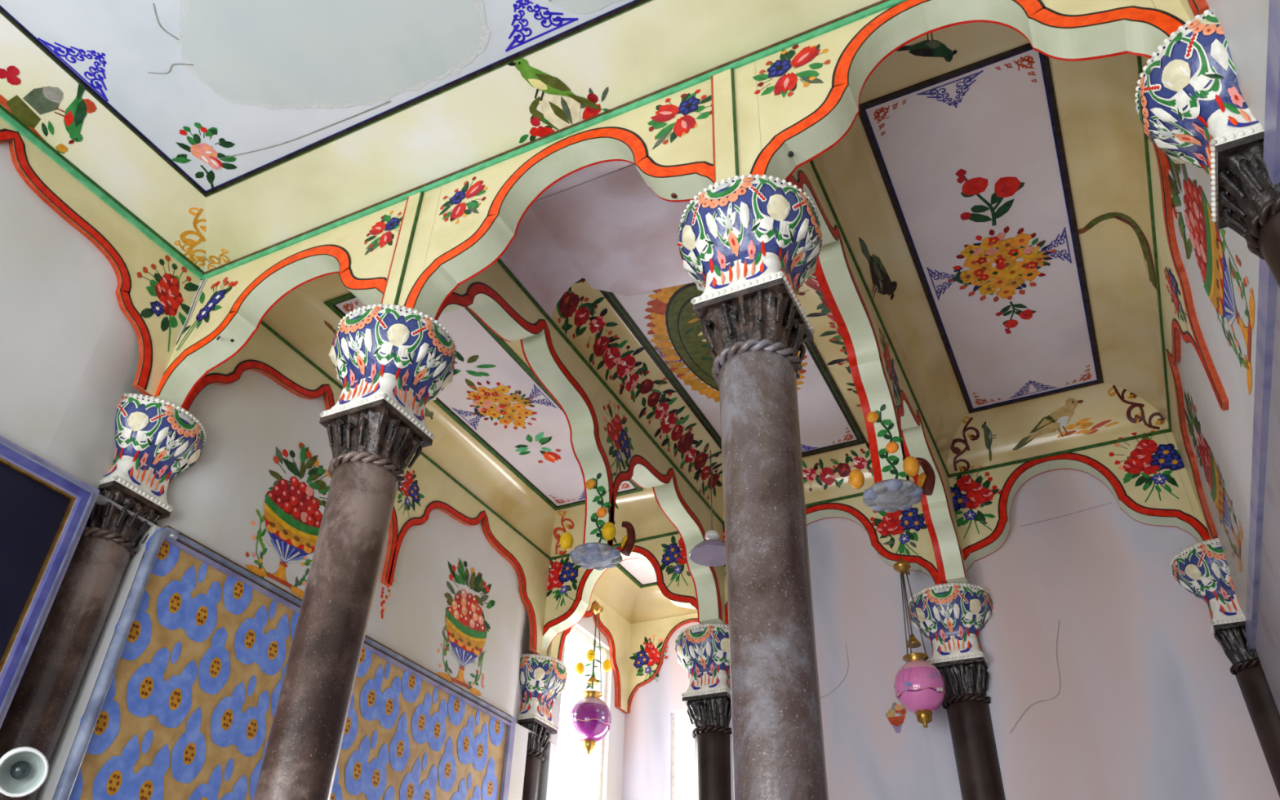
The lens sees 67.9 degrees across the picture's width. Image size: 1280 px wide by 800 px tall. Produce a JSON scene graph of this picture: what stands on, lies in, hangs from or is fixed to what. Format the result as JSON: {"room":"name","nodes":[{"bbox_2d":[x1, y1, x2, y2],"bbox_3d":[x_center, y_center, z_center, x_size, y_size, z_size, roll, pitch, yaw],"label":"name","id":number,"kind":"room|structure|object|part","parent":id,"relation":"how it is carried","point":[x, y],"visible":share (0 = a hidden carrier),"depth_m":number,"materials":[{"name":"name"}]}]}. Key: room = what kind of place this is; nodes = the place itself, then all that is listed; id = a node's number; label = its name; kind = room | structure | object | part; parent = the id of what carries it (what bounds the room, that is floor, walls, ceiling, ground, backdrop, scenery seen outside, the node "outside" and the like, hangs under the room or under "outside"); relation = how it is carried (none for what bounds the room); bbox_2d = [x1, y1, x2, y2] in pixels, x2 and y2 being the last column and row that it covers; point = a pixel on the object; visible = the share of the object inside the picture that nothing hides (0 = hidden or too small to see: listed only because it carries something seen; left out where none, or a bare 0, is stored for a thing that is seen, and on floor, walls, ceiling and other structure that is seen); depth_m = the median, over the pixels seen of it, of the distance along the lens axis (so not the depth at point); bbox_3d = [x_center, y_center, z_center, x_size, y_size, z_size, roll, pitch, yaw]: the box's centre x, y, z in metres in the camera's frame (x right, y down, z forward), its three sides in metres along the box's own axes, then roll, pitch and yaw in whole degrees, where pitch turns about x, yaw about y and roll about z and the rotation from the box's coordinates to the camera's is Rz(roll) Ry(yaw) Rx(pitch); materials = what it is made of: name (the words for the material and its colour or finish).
{"room":"historic interior","nodes":[
{"label":"historic interior","id":0,"kind":"room"},
{"bbox_2d":[0,104,630,799],"bbox_3d":[-2.521,1.441,4.188,0.540,5.550,10.100,-15,-39,22],"label":"wall","id":1,"kind":"structure","parent":0,"point":[176,698],"depth_m":4.94,"materials":[{"name":"white paint"}]},
{"bbox_2d":[0,435,99,728],"bbox_3d":[-2.933,1.144,2.730,0.048,3.089,1.924,-15,-39,22],"label":"picture frame","id":2,"kind":"structure","parent":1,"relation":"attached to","point":[46,509],"depth_m":3.99,"materials":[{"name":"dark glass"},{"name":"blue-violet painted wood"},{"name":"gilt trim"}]},
{"bbox_3d":[-2.967,1.163,2.685,0.008,3.005,1.850,-15,-39,22],"label":"glass","id":3,"kind":"part","parent":2,"relation":"part of","materials":[{"name":"black glass"}]},
{"bbox_3d":[-1.658,2.734,4.784,0.060,3.209,3.210,-15,-39,22],"label":"wallpaper frame","id":4,"kind":"part","parent":1,"relation":"part of","materials":[{"name":"blue paint"}]},
{"bbox_2d":[569,626,608,799],"bbox_3d":[-0.545,3.563,7.177,0.050,3.750,0.820,-15,-39,22],"label":"window","id":5,"kind":"structure","parent":1,"relation":"in","point":[577,633],"depth_m":8.13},
{"bbox_2d":[0,0,881,271],"bbox_3d":[-1.319,-2.528,2.728,4.655,0.112,4.600,-15,-39,22],"label":"ceiling","id":6,"kind":"structure","parent":0,"point":[233,130],"depth_m":4.26,"materials":[{"name":"paint"}]},
{"bbox_3d":[-1.319,-2.564,2.751,3.884,0.025,3.834,-15,-39,22],"label":"plaster panel","id":7,"kind":"part","parent":6,"relation":"part of","materials":[{"name":"white paint"}]},
{"bbox_2d":[262,273,676,557],"bbox_3d":[-0.912,0.062,6.425,1.380,0.300,3.570,-15,-39,22],"label":"ceiling","id":8,"kind":"structure","parent":0,"point":[496,429],"depth_m":6.79,"materials":[{"name":"beige paint"}]},
{"bbox_3d":[-0.945,0.042,6.628,0.760,0.030,2.730,-15,-39,22],"label":"plaster panel","id":9,"kind":"part","parent":8,"relation":"part of","materials":[{"name":"white paint"}]},
{"bbox_2d":[592,558,697,624],"bbox_3d":[0.201,1.468,8.301,1.300,0.300,1.360,-15,-39,22],"label":"ceiling","id":10,"kind":"structure","parent":0,"point":[630,588],"depth_m":8.80,"materials":[{"name":"beige paint"}]},
{"bbox_2d":[569,602,611,755],"bbox_3d":[-0.390,2.269,7.842,0.334,1.277,0.334,-15,-39,22],"label":"hanging lamp","id":11,"kind":"object","parent":10,"relation":"hanging from","point":[590,717],"visible":1,"depth_m":7.54,"materials":[{"name":"purple glass"}]},
{"bbox_3d":[-0.398,2.564,7.626,0.331,0.341,0.331,-15,-39,22],"label":"globe","id":12,"kind":"part","parent":11,"relation":"part of"},
{"bbox_3d":[0.205,1.359,8.380,0.900,0.030,0.960,-15,-39,22],"label":"plaster panel","id":13,"kind":"part","parent":10,"relation":"part of","materials":[{"name":"white paint"}]},
{"bbox_2d":[622,613,699,799],"bbox_3d":[0.233,3.529,6.923,1.450,5.550,1.370,-15,-39,22],"label":"wall","id":14,"kind":"structure","parent":0,"point":[657,682],"depth_m":8.37,"materials":[{"name":"white paint"}]},
{"bbox_3d":[0.483,2.287,8.449,1.300,0.832,0.020,-15,-39,22],"label":"spandrel panel","id":15,"kind":"part","parent":14,"relation":"part of","materials":[{"name":"beige paint"}]},
{"bbox_2d":[671,711,688,799],"bbox_3d":[0.491,4.038,7.254,0.540,3.330,0.060,-15,-39,22],"label":"window","id":16,"kind":"structure","parent":14,"relation":"in","point":[675,717],"depth_m":8.13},
{"bbox_2d":[154,0,1189,408],"bbox_3d":[-0.223,-0.891,4.116,5.003,0.840,0.156,-15,-39,22],"label":"beam","id":17,"kind":"structure","parent":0,"point":[775,108],"depth_m":4.06,"materials":[{"name":"beige paint"}]},
{"bbox_2d":[499,160,914,521],"bbox_3d":[0.539,-0.328,5.821,1.540,0.300,3.570,-15,-39,22],"label":"ceiling","id":18,"kind":"structure","parent":0,"point":[597,250],"depth_m":5.80,"materials":[{"name":"paint"}]},
{"bbox_2d":[688,449,726,566],"bbox_3d":[0.499,0.706,6.638,0.320,0.850,0.320,-15,-39,22],"label":"pendant lamp","id":19,"kind":"object","parent":18,"relation":"hanging from","point":[711,552],"visible":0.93,"depth_m":6.39,"materials":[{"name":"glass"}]},
{"bbox_3d":[0.501,0.657,6.674,0.100,0.730,0.098,-15,-39,22],"label":"white knob","id":20,"kind":"part","parent":19,"relation":"part of","materials":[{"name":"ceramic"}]},
{"bbox_3d":[0.545,-0.375,5.985,0.950,0.030,2.860,-15,-39,22],"label":"plaster panel","id":21,"kind":"part","parent":18,"relation":"part of","materials":[{"name":"white paint"}]},
{"bbox_2d":[530,428,1279,799],"bbox_3d":[1.311,2.700,5.735,4.863,5.550,0.272,-15,-39,22],"label":"wall","id":22,"kind":"structure","parent":0,"point":[1109,679],"depth_m":5.98,"materials":[{"name":"white paint"}]},
{"bbox_3d":[1.352,1.122,6.811,4.721,0.832,0.130,-15,-39,22],"label":"spandrel panel","id":23,"kind":"part","parent":22,"relation":"part of","materials":[{"name":"beige paint"}]},
{"bbox_2d":[884,702,906,733],"bbox_3d":[1.633,2.022,6.057,0.140,0.197,0.001,-15,-39,22],"label":"vase","id":24,"kind":"object","parent":22,"relation":"on","point":[895,714],"depth_m":6.06,"materials":[{"name":"paint"}]},
{"bbox_2d":[813,22,1168,474],"bbox_3d":[2.007,-0.723,5.210,1.415,0.300,3.570,-15,-39,22],"label":"ceiling","id":25,"kind":"structure","parent":0,"point":[987,191],"depth_m":5.15,"materials":[{"name":"beige paint"}]},
{"bbox_3d":[2.023,-0.773,5.370,0.830,0.030,2.740,-15,-39,22],"label":"plaster panel","id":26,"kind":"part","parent":25,"relation":"part of","materials":[{"name":"white paint"}]},
{"bbox_2d":[1137,0,1279,715],"bbox_3d":[1.943,0.240,2.331,0.177,5.550,10.100,-15,-39,22],"label":"wall","id":27,"kind":"structure","parent":0,"point":[1219,301],"depth_m":4.12,"materials":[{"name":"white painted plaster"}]},
{"bbox_3d":[1.583,-1.638,2.853,0.025,1.020,8.310,-15,-39,22],"label":"spandrel panel","id":28,"kind":"part","parent":27,"relation":"part of","materials":[{"name":"beige paint"}]},
{"bbox_3d":[-0.225,3.150,1.627,5.700,0.100,10.300,-15,-39,22],"label":"floor","id":29,"kind":"structure","parent":0,"visible":0},
{"bbox_2d":[0,393,205,799],"bbox_3d":[-2.512,1.819,3.615,0.468,4.265,0.428,18,-39,-21],"label":"column","id":30,"kind":"structure","parent":29,"relation":"on","point":[157,439],"depth_m":4.35,"materials":[{"name":"stone"}]},
{"bbox_2d":[0,746,48,797],"bbox_3d":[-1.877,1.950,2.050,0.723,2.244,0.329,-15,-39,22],"label":"spotlight","id":31,"kind":"object","parent":30,"relation":"attached to","point":[24,770],"visible":1,"depth_m":2.49,"materials":[{"name":"white plastic"}]},
{"bbox_2d":[253,303,457,799],"bbox_3d":[-1.158,1.457,3.055,0.550,4.265,0.550,-15,-39,22],"label":"column","id":32,"kind":"structure","parent":29,"relation":"on","point":[389,361],"depth_m":3.67,"materials":[{"name":"stone"}]},
{"bbox_2d":[435,258,725,624],"bbox_3d":[-0.236,0.454,5.712,0.405,1.135,3.571,-15,-39,22],"label":"arch","id":33,"kind":"object","parent":32,"relation":"on","point":[611,447],"visible":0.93,"depth_m":5.63,"materials":[{"name":"beige paint"}]},
{"bbox_2d":[518,653,567,799],"bbox_3d":[-0.908,3.834,6.305,0.550,4.265,0.550,-15,-39,22],"label":"column","id":34,"kind":"structure","parent":29,"relation":"on","point":[542,678],"depth_m":7.25,"materials":[{"name":"stone"}]},
{"bbox_2d":[675,622,732,799],"bbox_3d":[0.472,3.463,5.731,0.550,4.265,0.550,-15,-39,22],"label":"column","id":35,"kind":"structure","parent":29,"relation":"on","point":[703,650],"depth_m":6.57,"materials":[{"name":"stone"}]},
{"bbox_2d":[677,173,828,799],"bbox_3d":[0.361,1.049,2.423,0.550,4.265,0.550,-15,-39,22],"label":"column","id":36,"kind":"structure","parent":29,"relation":"on","point":[750,242],"depth_m":2.93,"materials":[{"name":"grey stone"}]},
{"bbox_2d":[786,160,968,583],"bbox_3d":[1.287,0.045,5.079,0.405,1.135,3.571,-15,-39,22],"label":"arch","id":37,"kind":"object","parent":36,"relation":"on","point":[902,443],"visible":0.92,"depth_m":4.99,"materials":[{"name":"beige paint"}]},
{"bbox_2d":[893,558,946,728],"bbox_3d":[1.709,1.488,5.949,0.302,1.112,0.299,14,-38,-16],"label":"hanging ornament","id":38,"kind":"object","parent":37,"relation":"hanging from","point":[919,686],"visible":1,"depth_m":5.69,"materials":[{"name":"pink glass"}]},
{"bbox_3d":[1.696,1.741,5.765,0.296,0.304,0.296,-15,-39,22],"label":"globe","id":39,"kind":"part","parent":38,"relation":"part of"},
{"bbox_2d":[908,582,1005,799],"bbox_3d":[2.005,3.051,5.093,0.550,4.265,0.550,-15,-39,22],"label":"column","id":40,"kind":"structure","parent":29,"relation":"on","point":[953,616],"depth_m":5.92,"materials":[{"name":"stone"}]},
{"bbox_2d":[1134,9,1279,287],"bbox_3d":[1.826,0.655,1.814,0.550,4.265,0.550,-15,-39,22],"label":"column","id":41,"kind":"structure","parent":29,"relation":"on","point":[1190,101],"depth_m":2.84,"materials":[{"name":"paint"}]},
{"bbox_2d":[1169,537,1279,797],"bbox_3d":[3.438,2.665,4.497,0.550,4.265,0.550,-15,-39,22],"label":"column","id":42,"kind":"structure","parent":29,"relation":"on","point":[1202,569],"depth_m":5.38,"materials":[{"name":"stone"}]}
]}

